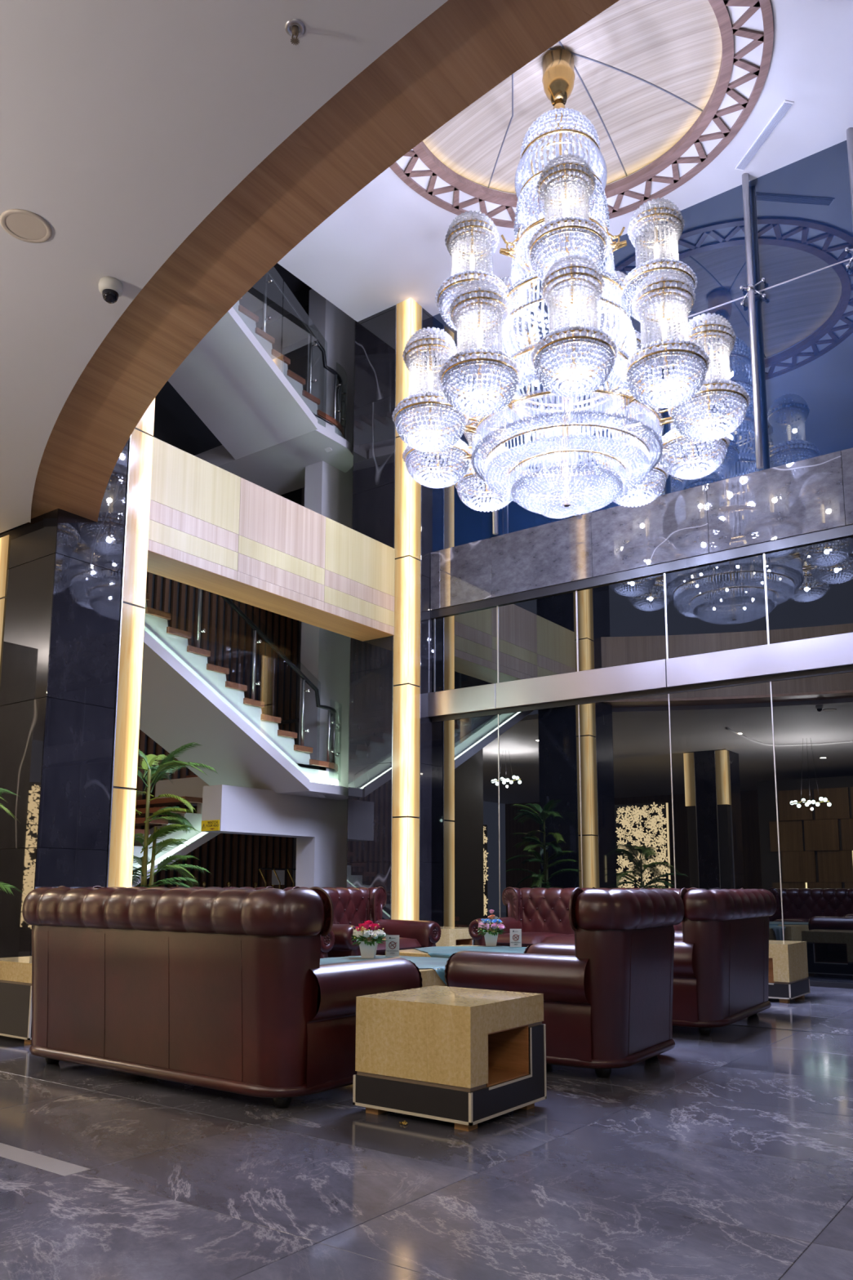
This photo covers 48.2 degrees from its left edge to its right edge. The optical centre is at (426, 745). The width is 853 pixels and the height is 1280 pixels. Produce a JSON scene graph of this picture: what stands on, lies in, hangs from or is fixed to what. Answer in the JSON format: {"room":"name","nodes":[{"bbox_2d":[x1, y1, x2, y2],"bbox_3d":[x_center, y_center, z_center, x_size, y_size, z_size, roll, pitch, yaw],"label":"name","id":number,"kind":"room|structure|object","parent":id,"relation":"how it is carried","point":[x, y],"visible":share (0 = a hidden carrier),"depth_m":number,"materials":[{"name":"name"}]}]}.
{"room":"hotel lobby","nodes":[
{"label":"hotel lobby","id":0,"kind":"room"},
{"bbox_2d":[133,571,297,889],"bbox_3d":[-4.925,-0.023,13.936,0.050,6.100,8.490,-6,-10,36],"label":"wall slats","id":1,"kind":"structure","parent":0,"point":[149,575],"depth_m":16.27,"materials":[{"name":"brown wood"}]},
{"bbox_2d":[135,368,304,888],"bbox_3d":[-5.461,-2.426,13.761,0.150,10.800,11.000,-6,-10,36],"label":"wall","id":2,"kind":"structure","parent":0,"point":[176,424],"depth_m":16.08,"materials":[{"name":"grey"}]},
{"bbox_2d":[0,0,448,533],"bbox_3d":[-6.292,-3.234,1.171,29.000,0.100,17.692,-6,-10,36],"label":"ceiling","id":3,"kind":"structure","parent":0,"point":[124,124],"depth_m":4.21,"materials":[{"name":"white paint"}]},
{"bbox_2d":[0,208,51,243],"bbox_3d":[-2.027,-2.623,4.818,0.244,0.010,0.244,-6,-10,36],"label":"ceiling speaker","id":4,"kind":"object","parent":3,"relation":"attached to","point":[14,222],"visible":1,"depth_m":4.81,"materials":[{"name":"beige plastic"}]},
{"bbox_2d":[4,213,46,239],"bbox_3d":[-2.027,-2.627,4.819,0.200,0.004,0.200,-6,-10,36],"label":"grille","id":5,"kind":"object","parent":4,"relation":"attached to","point":[15,224],"depth_m":4.82,"materials":[{"name":"beige plastic"}]},
{"bbox_2d":[98,276,123,303],"bbox_3d":[-1.750,-2.504,5.272,0.130,0.112,0.130,-6,-10,36],"label":"security camera","id":6,"kind":"object","parent":3,"relation":"attached to","point":[111,288],"visible":1,"depth_m":5.23,"materials":[{"name":"beige plastic"}]},
{"bbox_2d":[284,18,305,44],"bbox_3d":[-0.510,-2.759,3.698,0.080,0.060,0.080,-6,-10,36],"label":"sprinkler","id":7,"kind":"object","parent":3,"relation":"attached to","point":[295,33],"visible":1,"depth_m":3.69,"materials":[{"name":"silver metal"}]},
{"bbox_2d":[31,0,619,521],"bbox_3d":[1.942,-3.465,3.846,15.686,1.235,2.821,-6,-10,36],"label":"trim","id":8,"kind":"structure","parent":3,"relation":"attached to","point":[462,51],"depth_m":4.75,"materials":[{"name":"brown wood"}]},
{"bbox_2d":[239,266,308,377],"bbox_3d":[-7.048,-8.127,12.504,7.400,0.100,15.750,-6,-10,36],"label":"wall","id":9,"kind":"structure","parent":0,"point":[288,333],"depth_m":16.22,"materials":[{"name":"clear"}]},
{"bbox_2d":[201,288,355,888],"bbox_3d":[-2.064,-2.193,13.894,0.370,10.400,2.485,-6,-10,36],"label":"wall","id":10,"kind":"structure","parent":0,"point":[318,825],"depth_m":14.19,"materials":[{"name":"grey paint"}]},
{"bbox_2d":[200,819,219,831],"bbox_3d":[-2.814,1.043,12.387,0.340,0.136,0.012,-6,-10,36],"label":"warning sign","id":11,"kind":"object","parent":10,"relation":"attached to","point":[206,825],"visible":1,"depth_m":12.38,"materials":[{"name":"yellow plastic"}]},
{"bbox_2d":[167,271,353,495],"bbox_3d":[-3.775,-6.523,13.522,3.240,4.060,5.845,-6,-10,36],"label":"staircase","id":12,"kind":"structure","parent":10,"relation":"attached to","point":[268,428],"depth_m":13.66,"materials":[{"name":"white paint"}]},
{"bbox_2d":[263,262,281,275],"bbox_3d":[-2.769,-7.514,15.010,3.500,0.350,0.140,-6,-10,36],"label":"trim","id":13,"kind":"structure","parent":10,"relation":"attached to","point":[277,265],"depth_m":14.71,"materials":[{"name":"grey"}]},
{"bbox_2d":[253,285,311,331],"bbox_3d":[-2.122,-7.382,15.890,3.500,0.350,0.140,-6,-10,36],"label":"glass panel","id":14,"kind":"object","parent":10,"relation":"attached to","point":[279,311],"depth_m":16.02,"materials":[{"name":"clear glass"}]},
{"bbox_2d":[292,377,306,886],"bbox_3d":[-0.982,-1.952,16.866,3.700,10.800,0.150,-6,-10,36],"label":"wall","id":15,"kind":"structure","parent":0,"point":[305,379],"depth_m":17.65,"materials":[{"name":"grey"}]},
{"bbox_2d":[346,324,355,887],"bbox_3d":[-0.508,-2.170,15.381,1.130,10.800,1.720,-6,-10,36],"label":"wall","id":16,"kind":"structure","parent":0,"point":[354,325],"depth_m":14.65,"materials":[{"name":"grey"}]},
{"bbox_2d":[277,337,308,368],"bbox_3d":[-1.475,-7.250,16.770,3.500,0.350,0.140,-6,-10,36],"label":"glass panel","id":17,"kind":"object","parent":16,"relation":"attached to","point":[297,352],"depth_m":17.34,"materials":[{"name":"clear glass"}]},
{"bbox_2d":[0,986,852,1279],"bbox_3d":[-4.808,1.435,2.562,29.000,0.121,22.788,-6,-10,36],"label":"floor","id":18,"kind":"structure","parent":0,"point":[726,1153],"depth_m":3.38,"materials":[{"name":"stone"}]},
{"bbox_2d":[0,787,26,894],"bbox_3d":[-3.924,1.150,7.192,1.658,1.808,1.740,-6,-10,36],"label":"potted palm","id":19,"kind":"object","parent":18,"relation":"on","point":[7,886],"visible":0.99,"depth_m":7.38,"materials":[{"name":"green plant"}]},
{"bbox_2d":[0,955,31,1044],"bbox_3d":[-2.576,1.705,6.465,0.632,0.505,0.632,-6,-10,36],"label":"side table","id":20,"kind":"object","parent":18,"relation":"on","point":[15,972],"visible":0.2,"depth_m":6.14,"materials":[{"name":"stone"}]},
{"bbox_2d":[0,398,155,957],"bbox_3d":[-3.472,-2.456,9.388,1.056,9.590,1.001,-6,-10,36],"label":"column","id":21,"kind":"structure","parent":18,"relation":"on","point":[73,587],"depth_m":8.71,"materials":[{"name":"black"}]},
{"bbox_2d":[146,436,395,641],"bbox_3d":[-1.921,-2.341,11.529,0.560,1.230,4.275,-6,-10,36],"label":"parapet","id":22,"kind":"structure","parent":21,"relation":"attached to","point":[212,529],"depth_m":11.12,"materials":[{"name":"beige wood"}]},
{"bbox_2d":[131,742,217,888],"bbox_3d":[-2.779,1.224,9.958,1.454,2.480,1.070,-6,-10,36],"label":"potted palm","id":23,"kind":"object","parent":18,"relation":"on","point":[154,774],"visible":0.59,"depth_m":9.89,"materials":[{"name":"green plant"}]},
{"bbox_2d":[201,881,205,888],"bbox_3d":[-3.285,2.607,14.471,0.300,1.065,0.604,-6,-10,36],"label":"stanchion","id":24,"kind":"object","parent":18,"relation":"on","point":[203,883],"visible":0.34,"depth_m":14.40,"materials":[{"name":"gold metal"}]},
{"bbox_2d":[88,885,334,958],"bbox_3d":[-1.905,1.730,8.293,1.076,0.998,2.171,-6,-10,36],"label":"sofa","id":25,"kind":"object","parent":18,"relation":"on","point":[327,942],"visible":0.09,"depth_m":8.75,"materials":[{"name":"leather"}]},
{"bbox_2d":[22,885,422,1108],"bbox_3d":[-1.220,1.272,5.190,2.270,0.998,1.026,-6,-10,36],"label":"sofa","id":26,"kind":"object","parent":18,"relation":"on","point":[229,990],"visible":0.98,"depth_m":4.58,"materials":[{"name":"leather"}]},
{"bbox_2d":[226,881,231,887],"bbox_3d":[-3.082,2.648,14.748,0.300,1.065,0.295,-6,-10,36],"label":"stanchion","id":27,"kind":"object","parent":18,"relation":"on","point":[228,883],"visible":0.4,"depth_m":14.80,"materials":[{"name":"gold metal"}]},
{"bbox_2d":[131,588,348,887],"bbox_3d":[-3.902,-0.189,12.436,3.240,6.596,6.205,-6,-10,36],"label":"staircase","id":28,"kind":"structure","parent":18,"relation":"on","point":[185,699],"depth_m":12.47,"materials":[{"name":"white paint"}]},
{"bbox_2d":[257,867,296,888],"bbox_3d":[-2.455,2.619,15.279,0.620,1.280,0.920,-6,-10,36],"label":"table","id":29,"kind":"object","parent":18,"relation":"on","point":[277,876],"visible":0.17,"depth_m":15.27,"materials":[{"name":"gold metal"}]},
{"bbox_2d":[283,886,441,957],"bbox_3d":[-0.722,1.984,9.986,1.076,0.998,1.581,-6,-10,36],"label":"sofa","id":30,"kind":"object","parent":18,"relation":"on","point":[352,906],"visible":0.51,"depth_m":10.29,"materials":[{"name":"leather"}]},
{"bbox_2d":[366,936,422,955],"bbox_3d":[-0.657,2.100,9.920,0.855,0.210,1.068,-6,-10,36],"label":"seat cushion","id":31,"kind":"object","parent":30,"relation":"on","point":[405,942],"depth_m":9.88,"materials":[{"name":"leather"}]},
{"bbox_2d":[346,297,432,920],"bbox_3d":[-0.364,-1.822,13.603,1.044,9.590,0.999,-6,-10,36],"label":"column corner","id":32,"kind":"structure","parent":18,"relation":"on","point":[389,847],"depth_m":13.06,"materials":[{"name":"black"}]},
{"bbox_2d":[399,1120,407,1124],"bbox_3d":[-0.097,1.603,4.045,0.038,0.012,0.027,-6,-10,36],"label":"wrapper","id":33,"kind":"object","parent":18,"relation":"on","point":[404,1122],"visible":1,"depth_m":4.04,"materials":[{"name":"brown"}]},
{"bbox_2d":[375,955,446,986],"bbox_3d":[-0.312,1.805,6.898,1.200,0.450,1.200,-6,-10,36],"label":"coffee table","id":34,"kind":"object","parent":18,"relation":"on","point":[430,977],"visible":0.02,"depth_m":6.38,"materials":[{"name":"wood"}]},
{"bbox_2d":[320,955,448,984],"bbox_3d":[-0.317,1.731,6.912,1.257,0.316,1.251,-6,-10,36],"label":"tablecloth","id":35,"kind":"object","parent":34,"relation":"on","point":[422,962],"visible":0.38,"depth_m":7.04,"materials":[{"name":"teal fabric"}]},
{"bbox_2d":[351,920,388,958],"bbox_3d":[-0.437,1.487,7.316,0.289,0.282,0.295,0,-8,4],"label":"flower pot","id":36,"kind":"object","parent":35,"relation":"on","point":[368,948],"visible":1,"depth_m":7.25,"materials":[{"name":"white ceramic"}]},
{"bbox_2d":[385,934,399,955],"bbox_3d":[-0.264,1.561,7.412,0.117,0.165,0.060,0,-8,1],"label":"table card","id":37,"kind":"object","parent":35,"relation":"on","point":[393,944],"visible":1,"depth_m":7.41,"materials":[{"name":"white paper"}]},
{"bbox_2d":[385,944,483,956],"bbox_3d":[0.481,2.007,8.247,1.200,0.450,1.200,-6,-10,36],"label":"coffee table","id":38,"kind":"object","parent":18,"relation":"on","point":[413,953],"visible":0.04,"depth_m":8.04,"materials":[{"name":"wood"}]},
{"bbox_2d":[414,946,527,958],"bbox_3d":[0.544,1.926,8.210,1.198,0.316,1.191,2,-9,-12],"label":"tablecloth","id":39,"kind":"object","parent":38,"relation":"on","point":[445,952],"visible":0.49,"depth_m":8.30,"materials":[{"name":"teal fabric"}]},
{"bbox_2d":[476,909,506,946],"bbox_3d":[0.607,1.690,8.831,0.289,0.331,0.295,0,-8,4],"label":"flower pot","id":40,"kind":"object","parent":39,"relation":"on","point":[491,936],"visible":1,"depth_m":8.77,"materials":[{"name":"white"}]},
{"bbox_2d":[510,928,521,946],"bbox_3d":[0.806,1.740,8.598,0.117,0.165,0.060,0,-8,1],"label":"table card","id":41,"kind":"object","parent":39,"relation":"on","point":[515,934],"visible":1,"depth_m":8.60,"materials":[{"name":"white paper"}]},
{"bbox_2d":[352,985,546,1131],"bbox_3d":[0.113,1.401,4.351,0.632,0.505,0.632,-6,-10,36],"label":"side table","id":42,"kind":"object","parent":18,"relation":"on","point":[464,1057],"visible":1,"depth_m":4.14,"materials":[{"name":"stone"}]},
{"bbox_2d":[435,926,475,946],"bbox_3d":[0.197,2.463,11.514,0.632,0.505,0.632,-6,-10,36],"label":"side table","id":43,"kind":"object","parent":18,"relation":"on","point":[450,935],"visible":0.07,"depth_m":11.24,"materials":[{"name":"wood"}]},
{"bbox_2d":[444,887,684,1078],"bbox_3d":[0.872,1.343,5.622,1.096,0.998,1.202,-5,-10,33],"label":"armchair","id":44,"kind":"object","parent":18,"relation":"on","point":[608,993],"visible":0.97,"depth_m":5.09,"materials":[{"name":"leather"}]},
{"bbox_2d":[468,886,697,946],"bbox_3d":[1.809,2.100,10.713,2.541,0.998,1.076,-6,-10,36],"label":"sofa","id":45,"kind":"object","parent":18,"relation":"on","point":[542,914],"visible":0.33,"depth_m":11.37,"materials":[{"name":"leather"}]},
{"bbox_2d":[496,932,567,946],"bbox_3d":[1.211,2.270,11.025,0.668,0.210,0.855,-6,-10,36],"label":"seat cushion","id":46,"kind":"object","parent":45,"relation":"on","point":[527,938],"depth_m":10.76,"materials":[{"name":"leather"}]},
{"bbox_2d":[541,933,574,943],"bbox_3d":[1.761,2.213,10.629,0.668,0.210,0.855,-6,-10,36],"label":"seat cushion","id":47,"kind":"object","parent":45,"relation":"on","point":[562,939],"depth_m":10.41,"materials":[{"name":"leather"}]},
{"bbox_2d":[427,139,852,988],"bbox_3d":[6.442,-2.566,8.769,15.892,9.890,0.190,-6,-10,36],"label":"glazing","id":48,"kind":"object","parent":18,"relation":"on","point":[658,693],"visible":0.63,"depth_m":11.05,"materials":[{"name":"clear glass"}]},
{"bbox_2d":[488,389,497,534],"bbox_3d":[0.948,-4.614,12.998,0.302,3.635,0.174,-6,-10,36],"label":"steel post","id":49,"kind":"object","parent":48,"relation":"attached to","point":[495,513],"visible":0.04,"depth_m":12.70,"materials":[{"name":"white metal"}]},
{"bbox_2d":[648,213,663,493],"bbox_3d":[2.816,-4.807,11.653,0.302,3.635,0.174,-6,-10,36],"label":"steel post","id":50,"kind":"object","parent":48,"relation":"attached to","point":[657,378],"visible":0.02,"depth_m":11.54,"materials":[{"name":"white metal"}]},
{"bbox_2d":[739,173,766,469],"bbox_3d":[3.766,-4.905,10.969,0.302,3.635,0.174,-6,-10,36],"label":"steel post","id":51,"kind":"object","parent":48,"relation":"attached to","point":[751,289],"visible":1,"depth_m":10.92,"materials":[{"name":"white metal"}]},
{"bbox_2d":[844,127,852,270],"bbox_3d":[4.700,-5.002,10.296,0.302,3.635,0.174,-6,-10,36],"label":"steel post","id":52,"kind":"object","parent":48,"relation":"attached to","point":[850,131],"visible":1,"depth_m":10.45,"materials":[{"name":"white metal"}]},
{"bbox_2d":[672,887,776,1035],"bbox_3d":[1.994,1.596,7.307,1.076,0.998,1.741,-5,-10,33],"label":"armchair","id":53,"kind":"object","parent":18,"relation":"on","point":[721,962],"visible":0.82,"depth_m":6.53,"materials":[{"name":"leather"}]},
{"bbox_2d":[768,940,810,1003],"bbox_3d":[3.108,2.066,8.770,0.632,0.505,0.632,-6,-10,36],"label":"side table","id":54,"kind":"object","parent":18,"relation":"on","point":[788,980],"visible":0.48,"depth_m":8.43,"materials":[{"name":"wood"}]},
{"bbox_2d":[277,0,852,321],"bbox_3d":[2.415,-7.828,4.084,17.540,0.120,13.488,-6,-10,36],"label":"ceiling","id":55,"kind":"structure","parent":0,"point":[384,247],"depth_m":11.39,"materials":[{"name":"grey paint"}]},
{"bbox_2d":[389,0,773,229],"bbox_3d":[1.401,-7.061,10.037,4.229,0.402,4.229,-3,-9,22],"label":"ceiling medallion","id":56,"kind":"object","parent":55,"relation":"attached to","point":[651,76],"visible":0.48,"depth_m":10.49,"materials":[{"name":"brown wood"}]},
{"bbox_2d":[391,48,750,519],"bbox_3d":[1.385,-4.780,9.705,3.493,4.929,3.356,2,-9,-13],"label":"chandelier","id":57,"kind":"object","parent":56,"relation":"hanging from","point":[493,340],"visible":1,"depth_m":8.93,"materials":[{"name":"clear glass"}]},
{"bbox_2d":[734,100,794,170],"bbox_3d":[3.757,-6.782,10.625,0.110,0.022,1.000,2,-9,-13],"label":"ceiling vent","id":58,"kind":"object","parent":55,"relation":"in","point":[786,105],"visible":1,"depth_m":10.58,"materials":[{"name":"white metal"}]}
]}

